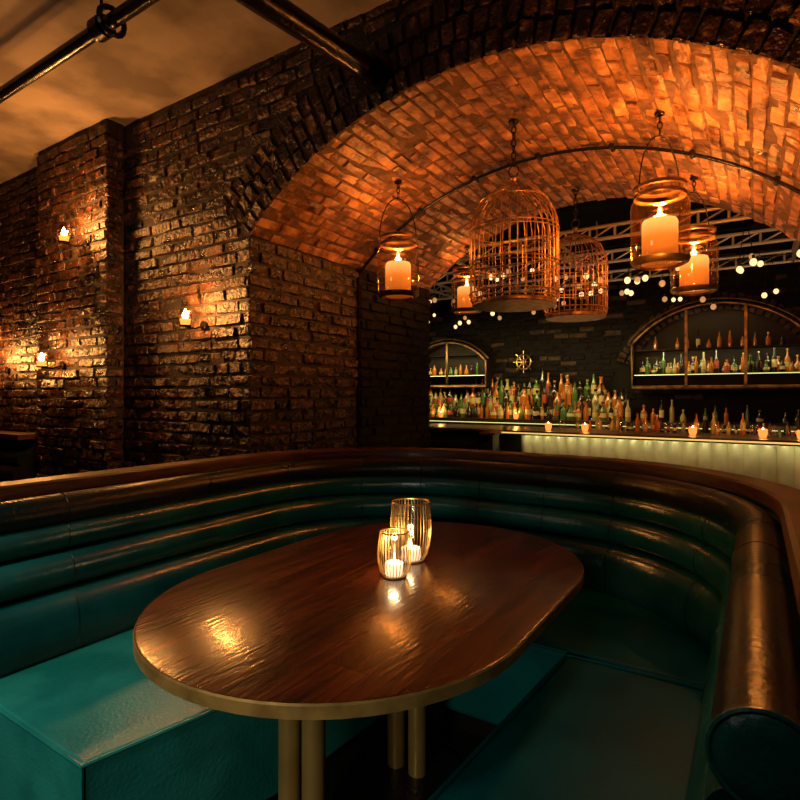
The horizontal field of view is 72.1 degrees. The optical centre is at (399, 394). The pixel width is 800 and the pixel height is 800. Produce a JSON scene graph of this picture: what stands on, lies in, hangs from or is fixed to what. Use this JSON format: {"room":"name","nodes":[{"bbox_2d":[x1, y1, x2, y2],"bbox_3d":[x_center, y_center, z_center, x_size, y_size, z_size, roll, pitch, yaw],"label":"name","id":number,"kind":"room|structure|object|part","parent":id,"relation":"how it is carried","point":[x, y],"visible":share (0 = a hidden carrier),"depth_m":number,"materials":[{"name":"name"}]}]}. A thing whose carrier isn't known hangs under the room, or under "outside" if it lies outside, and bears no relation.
{"room":"bar","nodes":[
{"label":"bar","id":0,"kind":"room"},
{"bbox_2d":[0,0,390,183],"bbox_3d":[-2.175,-1.960,1.240,11.000,0.100,4.720,0,0,33],"label":"ceiling","id":1,"kind":"structure","parent":0,"point":[171,51],"depth_m":3.11,"materials":[{"name":"paint"}]},
{"bbox_2d":[0,0,159,103],"bbox_3d":[-1.932,-1.793,2.952,9.450,0.234,0.148,0,0,33],"label":"ceiling pipe","id":2,"kind":"object","parent":1,"relation":"attached to","point":[101,27],"depth_m":2.66,"materials":[{"name":"black metal"}]},
{"bbox_2d":[269,710,484,799],"bbox_3d":[-0.769,1.400,3.415,11.000,0.100,9.900,0,0,33],"label":"floor","id":3,"kind":"structure","parent":0,"point":[462,743],"depth_m":2.11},
{"bbox_2d":[0,430,37,481],"bbox_3d":[-4.358,0.830,4.955,3.100,1.040,0.690,0,0,33],"label":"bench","id":4,"kind":"object","parent":3,"relation":"on","point":[18,453],"visible":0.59,"depth_m":4.35,"materials":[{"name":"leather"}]},
{"bbox_3d":[-4.217,0.330,5.173,3.100,0.040,0.170,0,0,33],"label":"rail","id":5,"kind":"part","parent":4,"relation":"part of","materials":[{"name":"brown wood"}]},
{"bbox_2d":[133,522,583,799],"bbox_3d":[-0.032,0.975,1.840,1.098,0.750,1.628,0,0,33],"label":"dining table","id":6,"kind":"object","parent":3,"relation":"on","point":[305,634],"visible":0.94,"depth_m":1.50,"materials":[{"name":"brown wood"}]},
{"bbox_2d":[377,527,411,579],"bbox_3d":[-0.019,0.524,1.822,0.114,0.150,0.114,0,0,33],"label":"candle holder","id":7,"kind":"object","parent":6,"relation":"on","point":[393,568],"visible":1,"depth_m":1.80,"materials":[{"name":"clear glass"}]},
{"bbox_2d":[390,498,431,563],"bbox_3d":[0.039,0.492,1.999,0.150,0.214,0.150,0,0,33],"label":"candle holder","id":8,"kind":"object","parent":6,"relation":"on","point":[416,555],"visible":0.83,"depth_m":1.97,"materials":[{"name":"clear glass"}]},
{"bbox_2d":[0,447,799,799],"bbox_3d":[0.076,0.832,2.051,2.480,1.037,2.272,0,0,33],"label":"booth","id":9,"kind":"object","parent":3,"relation":"on","point":[672,672],"visible":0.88,"depth_m":1.84,"materials":[{"name":"teal leather"}]},
{"bbox_2d":[0,628,384,799],"bbox_3d":[-0.659,1.073,1.992,0.869,0.355,1.230,0,0,33],"label":"seat cushion","id":10,"kind":"object","parent":9,"relation":"on","point":[83,721],"depth_m":1.55,"materials":[{"name":"teal leather"}]},
{"bbox_3d":[0.079,0.337,2.057,2.480,0.047,2.260,0,0,33],"label":"rail","id":11,"kind":"part","parent":9,"relation":"part of","materials":[{"name":"leather"}]},
{"bbox_2d":[435,657,702,799],"bbox_3d":[0.432,1.073,1.275,0.599,0.355,1.210,0,0,33],"label":"seat cushion","id":12,"kind":"object","parent":9,"relation":"on","point":[593,730],"depth_m":1.42,"materials":[{"name":"teal leather"}]},
{"bbox_2d":[434,588,708,725],"bbox_3d":[0.368,1.073,2.504,2.037,0.355,0.755,0,0,33],"label":"seat cushion","id":13,"kind":"object","parent":9,"relation":"on","point":[599,625],"depth_m":2.03,"materials":[{"name":"teal leather"}]},
{"bbox_2d":[429,426,501,450],"bbox_3d":[0.185,0.840,5.536,1.880,1.020,0.600,0,0,33],"label":"bar counter","id":14,"kind":"object","parent":3,"relation":"on","point":[441,437],"visible":0.15,"depth_m":5.45,"materials":[{"name":"leather"}]},
{"bbox_3d":[0.185,0.340,5.536,1.880,0.020,0.600,0,0,33],"label":"rail","id":15,"kind":"part","parent":14,"relation":"part of","materials":[{"name":"brown wood"}]},
{"bbox_2d":[429,423,799,488],"bbox_3d":[2.328,0.848,5.011,7.470,1.005,0.756,0,0,33],"label":"bar counter","id":16,"kind":"object","parent":3,"relation":"on","point":[774,458],"depth_m":4.68,"materials":[{"name":"metal"}]},
{"bbox_2d":[545,422,551,429],"bbox_3d":[1.450,0.302,5.374,0.064,0.085,0.062,0,0,33],"label":"votive candle","id":17,"kind":"object","parent":16,"relation":"on","point":[548,426],"visible":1,"depth_m":5.35,"materials":[{"name":"orange glass"}]},
{"bbox_2d":[582,424,587,431],"bbox_3d":[1.744,0.302,5.184,0.064,0.085,0.062,0,0,33],"label":"votive candle","id":18,"kind":"object","parent":16,"relation":"on","point":[584,426],"visible":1,"depth_m":5.16,"materials":[{"name":"orange glass"}]},
{"bbox_2d":[429,423,799,445],"bbox_3d":[2.330,0.365,5.013,7.470,0.040,0.750,0,0,33],"label":"countertop","id":19,"kind":"structure","parent":16,"relation":"on","point":[524,429],"depth_m":4.93,"materials":[{"name":"brown wood"}]},
{"bbox_2d":[577,423,795,437],"bbox_3d":[3.280,0.300,4.382,4.020,0.090,0.138,0,0,33],"label":"glasses","id":20,"kind":"object","parent":16,"relation":"on","point":[651,423],"visible":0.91,"depth_m":4.80,"materials":[{"name":"clear glass"}]},
{"bbox_2d":[576,412,799,436],"bbox_3d":[3.451,0.242,4.534,3.907,0.206,0.244,0,0,33],"label":"liquor bottles","id":21,"kind":"object","parent":16,"relation":"on","point":[655,426],"visible":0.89,"depth_m":5.04,"materials":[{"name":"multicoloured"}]},
{"bbox_2d":[689,426,696,435],"bbox_3d":[2.499,0.302,4.695,0.064,0.085,0.062,0,0,33],"label":"votive candle","id":22,"kind":"object","parent":16,"relation":"on","point":[692,430],"visible":1,"depth_m":4.67,"materials":[{"name":"orange glass"}]},
{"bbox_2d":[758,428,767,437],"bbox_3d":[2.919,0.302,4.424,0.064,0.085,0.062,0,0,33],"label":"votive candle","id":23,"kind":"object","parent":16,"relation":"on","point":[762,433],"visible":0.99,"depth_m":4.40,"materials":[{"name":"orange glass"}]},
{"bbox_2d":[429,399,799,434],"bbox_3d":[2.791,0.700,6.528,7.400,1.300,0.585,0,0,33],"label":"bar cabinet","id":24,"kind":"object","parent":3,"relation":"on","point":[532,422],"visible":0.02,"depth_m":6.74,"materials":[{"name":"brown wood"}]},
{"bbox_2d":[429,367,799,424],"bbox_3d":[2.906,-0.032,6.494,6.400,0.684,0.473,0,0,33],"label":"liquor bottles","id":25,"kind":"object","parent":24,"relation":"on","point":[493,401],"visible":0.86,"depth_m":7.11,"materials":[{"name":"glass"},{"name":"liquid"},{"name":"paper"}]},
{"bbox_2d":[344,265,430,447],"bbox_3d":[-0.224,0.185,4.628,0.540,2.330,1.056,0,0,33],"label":"wall pier","id":26,"kind":"object","parent":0,"point":[393,408],"depth_m":4.41,"materials":[{"name":"brown brick"}]},
{"bbox_2d":[0,0,799,477],"bbox_3d":[-0.659,-0.293,3.586,11.000,3.286,1.179,0,0,33],"label":"wall","id":27,"kind":"structure","parent":0,"point":[166,203],"depth_m":3.53,"materials":[{"name":"brown brick"}]},
{"bbox_2d":[34,352,64,368],"bbox_3d":[-2.560,-0.250,4.015,0.086,0.120,0.189,0,0,33],"label":"candle sconce","id":28,"kind":"object","parent":27,"relation":"attached to","point":[41,363],"visible":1,"depth_m":3.97,"materials":[{"name":"black metal"}]},
{"bbox_2d":[36,352,46,365],"bbox_3d":[-2.589,-0.260,3.971,0.064,0.100,0.062,0,0,33],"label":"candle","id":29,"kind":"object","parent":28,"relation":"on","point":[41,362],"depth_m":3.96,"materials":[{"name":"white wax"}]},
{"bbox_2d":[57,228,87,248],"bbox_3d":[-2.292,-1.100,3.842,0.086,0.120,0.189,0,0,33],"label":"candle sconce","id":30,"kind":"object","parent":27,"relation":"attached to","point":[63,238],"visible":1,"depth_m":3.79,"materials":[{"name":"black metal"}]},
{"bbox_2d":[59,228,68,240],"bbox_3d":[-2.320,-1.110,3.798,0.064,0.100,0.062,0,0,33],"label":"candle","id":31,"kind":"object","parent":30,"relation":"on","point":[63,237],"depth_m":3.78,"materials":[{"name":"white wax"}]},
{"bbox_2d":[179,308,206,329],"bbox_3d":[-1.261,-0.460,3.336,0.086,0.120,0.179,0,0,33],"label":"candle sconce","id":32,"kind":"object","parent":27,"relation":"attached to","point":[185,322],"visible":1,"depth_m":3.29,"materials":[{"name":"black metal"}]},
{"bbox_2d":[180,308,190,324],"bbox_3d":[-1.286,-0.470,3.296,0.064,0.100,0.062,0,0,33],"label":"candle","id":33,"kind":"object","parent":32,"relation":"on","point":[183,321],"depth_m":3.28,"materials":[{"name":"white wax"}]},
{"bbox_2d":[234,0,392,96],"bbox_3d":[-0.840,-1.579,1.600,0.210,0.662,2.667,0,0,33],"label":"ceiling pipe","id":34,"kind":"object","parent":27,"relation":"attached to","point":[371,71],"depth_m":2.37,"materials":[{"name":"black metal"}]},
{"bbox_2d":[251,197,753,264],"bbox_3d":[1.074,-2.000,6.266,11.000,0.100,3.110,0,0,33],"label":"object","id":35,"kind":"object","parent":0,"point":[611,210],"depth_m":6.04,"materials":[{"name":"black metal"}]},
{"bbox_2d":[249,36,799,289],"bbox_3d":[0.839,-1.439,3.328,2.749,1.023,2.087,0,0,33],"label":"ceiling","id":36,"kind":"structure","parent":0,"point":[447,129],"depth_m":3.00,"materials":[{"name":"brown brick"}]},
{"bbox_2d":[377,180,418,300],"bbox_3d":[-0.011,-0.964,3.401,0.262,0.726,0.262,0,0,33],"label":"lantern","id":37,"kind":"object","parent":36,"relation":"hanging from","point":[397,272],"visible":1,"depth_m":3.34,"materials":[{"name":"clear glass"}]},
{"bbox_2d":[377,240,418,299],"bbox_3d":[-0.011,-0.785,3.401,0.258,0.360,0.258,0,0,33],"label":"jar","id":38,"kind":"object","parent":37,"relation":"on","point":[397,272],"depth_m":3.34,"materials":[{"name":"clear glass"}]},
{"bbox_3d":[-0.011,-1.141,3.401,0.245,0.372,0.048,0,0,-12],"label":"handle and chain","id":39,"kind":"part","parent":37,"relation":"part of","materials":[{"name":"black metal"}]},
{"bbox_2d":[385,260,410,297],"bbox_3d":[-0.011,-0.712,3.401,0.158,0.206,0.158,0,0,33],"label":"candle","id":40,"kind":"object","parent":37,"relation":"on","point":[397,272],"depth_m":3.33,"materials":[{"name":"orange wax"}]},
{"bbox_2d":[451,246,481,314],"bbox_3d":[0.559,-0.966,4.604,0.262,0.560,0.262,0,0,33],"label":"lantern","id":41,"kind":"object","parent":36,"relation":"hanging from","point":[464,305],"visible":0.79,"depth_m":4.54,"materials":[{"name":"clear glass"}]},
{"bbox_3d":[0.559,-1.143,4.604,0.245,0.206,0.048,0,0,-12],"label":"handle and chain","id":42,"kind":"part","parent":41,"relation":"part of","materials":[{"name":"black metal"}]},
{"bbox_2d":[457,286,475,312],"bbox_3d":[0.559,-0.797,4.604,0.158,0.206,0.158,0,0,33],"label":"candle","id":43,"kind":"object","parent":41,"relation":"on","point":[463,299],"depth_m":4.53,"materials":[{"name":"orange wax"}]},
{"bbox_2d":[469,119,559,311],"bbox_3d":[0.610,-0.976,2.952,0.478,1.001,0.478,0,0,33],"label":"cage","id":44,"kind":"object","parent":36,"relation":"hanging from","point":[517,302],"visible":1,"depth_m":2.87,"materials":[{"name":"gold metal"}]},
{"bbox_3d":[0.610,-1.320,2.952,0.058,0.312,0.058,0,0,-12],"label":"chain","id":45,"kind":"part","parent":44,"relation":"part of","materials":[{"name":"black metal"}]},
{"bbox_2d":[472,294,555,311],"bbox_3d":[0.610,-0.489,2.952,0.441,0.026,0.441,0,0,33],"label":"tray","id":46,"kind":"object","parent":44,"relation":"on","point":[515,302],"depth_m":2.86,"materials":[{"name":"orange metal"}]},
{"bbox_2d":[303,207,799,328],"bbox_3d":[2.202,-1.385,5.156,6.730,1.131,1.780,0,0,33],"label":"steel frame","id":47,"kind":"object","parent":36,"relation":"attached to","point":[795,250],"visible":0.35,"depth_m":5.04,"materials":[{"name":"beige"}]},
{"bbox_2d":[544,188,608,321],"bbox_3d":[1.254,-1.012,3.929,0.444,0.932,0.444,0,0,33],"label":"cage","id":48,"kind":"object","parent":36,"relation":"hanging from","point":[569,316],"visible":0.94,"depth_m":3.88,"materials":[{"name":"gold metal"}]},
{"bbox_3d":[1.254,-1.333,3.929,0.058,0.288,0.058,0,0,-12],"label":"chain","id":49,"kind":"part","parent":48,"relation":"part of","materials":[{"name":"black metal"}]},
{"bbox_2d":[546,311,605,321],"bbox_3d":[1.254,-0.559,3.929,0.408,0.026,0.408,0,0,33],"label":"tray","id":50,"kind":"object","parent":48,"relation":"on","point":[569,316],"depth_m":3.83,"materials":[{"name":"orange metal"}]},
{"bbox_2d":[359,143,799,272],"bbox_3d":[0.841,-1.178,3.327,2.712,0.555,0.060,0,0,33],"label":"conduit pipe","id":51,"kind":"object","parent":36,"relation":"attached to","point":[776,180],"visible":0.93,"depth_m":3.11,"materials":[{"name":"black metal"}]},
{"bbox_2d":[630,110,690,270],"bbox_3d":[1.228,-0.976,2.600,0.262,0.730,0.262,0,0,33],"label":"lantern","id":52,"kind":"object","parent":36,"relation":"hanging from","point":[660,232],"visible":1,"depth_m":2.54,"materials":[{"name":"clear glass"}]},
{"bbox_3d":[1.228,-1.153,2.600,0.245,0.376,0.048,0,0,-12],"label":"handle and chain","id":53,"kind":"part","parent":52,"relation":"part of","materials":[{"name":"black metal"}]},
{"bbox_2d":[642,215,677,266],"bbox_3d":[1.228,-0.722,2.600,0.158,0.206,0.158,0,0,33],"label":"candle","id":54,"kind":"object","parent":52,"relation":"on","point":[659,233],"depth_m":2.54,"materials":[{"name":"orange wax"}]},
{"bbox_2d":[630,192,690,269],"bbox_3d":[1.228,-0.795,2.600,0.258,0.360,0.258,0,0,33],"label":"jar","id":55,"kind":"object","parent":52,"relation":"on","point":[660,232],"depth_m":2.54,"materials":[{"name":"clear glass"}]},
{"bbox_2d":[670,176,718,295],"bbox_3d":[1.765,-0.962,3.301,0.262,0.701,0.262,0,0,33],"label":"lantern","id":56,"kind":"object","parent":36,"relation":"hanging from","point":[693,275],"visible":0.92,"depth_m":3.24,"materials":[{"name":"clear glass"}]},
{"bbox_3d":[1.765,-1.139,3.301,0.245,0.347,0.048,0,0,-12],"label":"handle and chain","id":57,"kind":"part","parent":56,"relation":"part of","materials":[{"name":"black metal"}]},
{"bbox_2d":[679,254,708,293],"bbox_3d":[1.765,-0.722,3.301,0.158,0.206,0.158,0,0,33],"label":"candle","id":58,"kind":"object","parent":56,"relation":"on","point":[696,271],"depth_m":3.24,"materials":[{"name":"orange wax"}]},
{"bbox_2d":[670,231,718,295],"bbox_3d":[1.765,-0.795,3.301,0.258,0.360,0.258,0,0,33],"label":"jar","id":59,"kind":"object","parent":56,"relation":"on","point":[693,275],"depth_m":3.24,"materials":[{"name":"clear glass"}]},
{"bbox_2d":[429,221,799,423],"bbox_3d":[1.859,-0.350,7.481,11.000,3.400,0.216,0,0,33],"label":"wall","id":60,"kind":"structure","parent":0,"point":[578,350],"depth_m":6.90,"materials":[{"name":"black paint"}]},
{"bbox_2d":[429,338,493,387],"bbox_3d":[0.746,-0.455,8.007,1.292,0.712,0.302,0,0,33],"label":"upper cabinet","id":61,"kind":"object","parent":60,"relation":"attached to","point":[446,354],"visible":0.68,"depth_m":8.01,"materials":[{"name":"brown wood"}]},
{"bbox_2d":[429,362,478,375],"label":"liquor bottles","id":62,"kind":"object","parent":61,"relation":"on","point":[434,372],"depth_m":7.97,"materials":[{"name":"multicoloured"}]},
{"bbox_2d":[429,354,491,376],"bbox_3d":[0.755,-0.420,8.020,1.160,0.300,0.250,0,0,33],"label":"shelf","id":63,"kind":"object","parent":61,"relation":"attached to","point":[444,361],"depth_m":8.02,"materials":[{"name":"brown wood"}]},
{"bbox_2d":[513,351,533,372],"bbox_3d":[1.707,-0.450,7.540,0.300,0.300,0.102,0,0,33],"label":"wheel","id":64,"kind":"object","parent":60,"relation":"attached to","point":[523,362],"visible":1,"depth_m":7.50,"materials":[{"name":"gold metal"}]},
{"bbox_2d":[628,297,799,389],"bbox_3d":[3.555,-0.570,6.191,1.815,1.021,0.302,0,0,33],"label":"upper cabinet","id":65,"kind":"object","parent":60,"relation":"attached to","point":[708,323],"visible":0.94,"depth_m":6.25,"materials":[{"name":"brown wood"}]},
{"bbox_2d":[634,344,799,375],"bbox_3d":[3.564,-0.380,6.204,1.680,0.300,0.250,0,0,33],"label":"shelf","id":66,"kind":"object","parent":65,"relation":"attached to","point":[724,352],"depth_m":6.23,"materials":[{"name":"brown wood"}]},
{"bbox_2d":[640,329,799,373],"label":"liquor bottles","id":67,"kind":"object","parent":65,"relation":"on","point":[775,364],"depth_m":6.16,"materials":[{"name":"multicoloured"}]}
]}

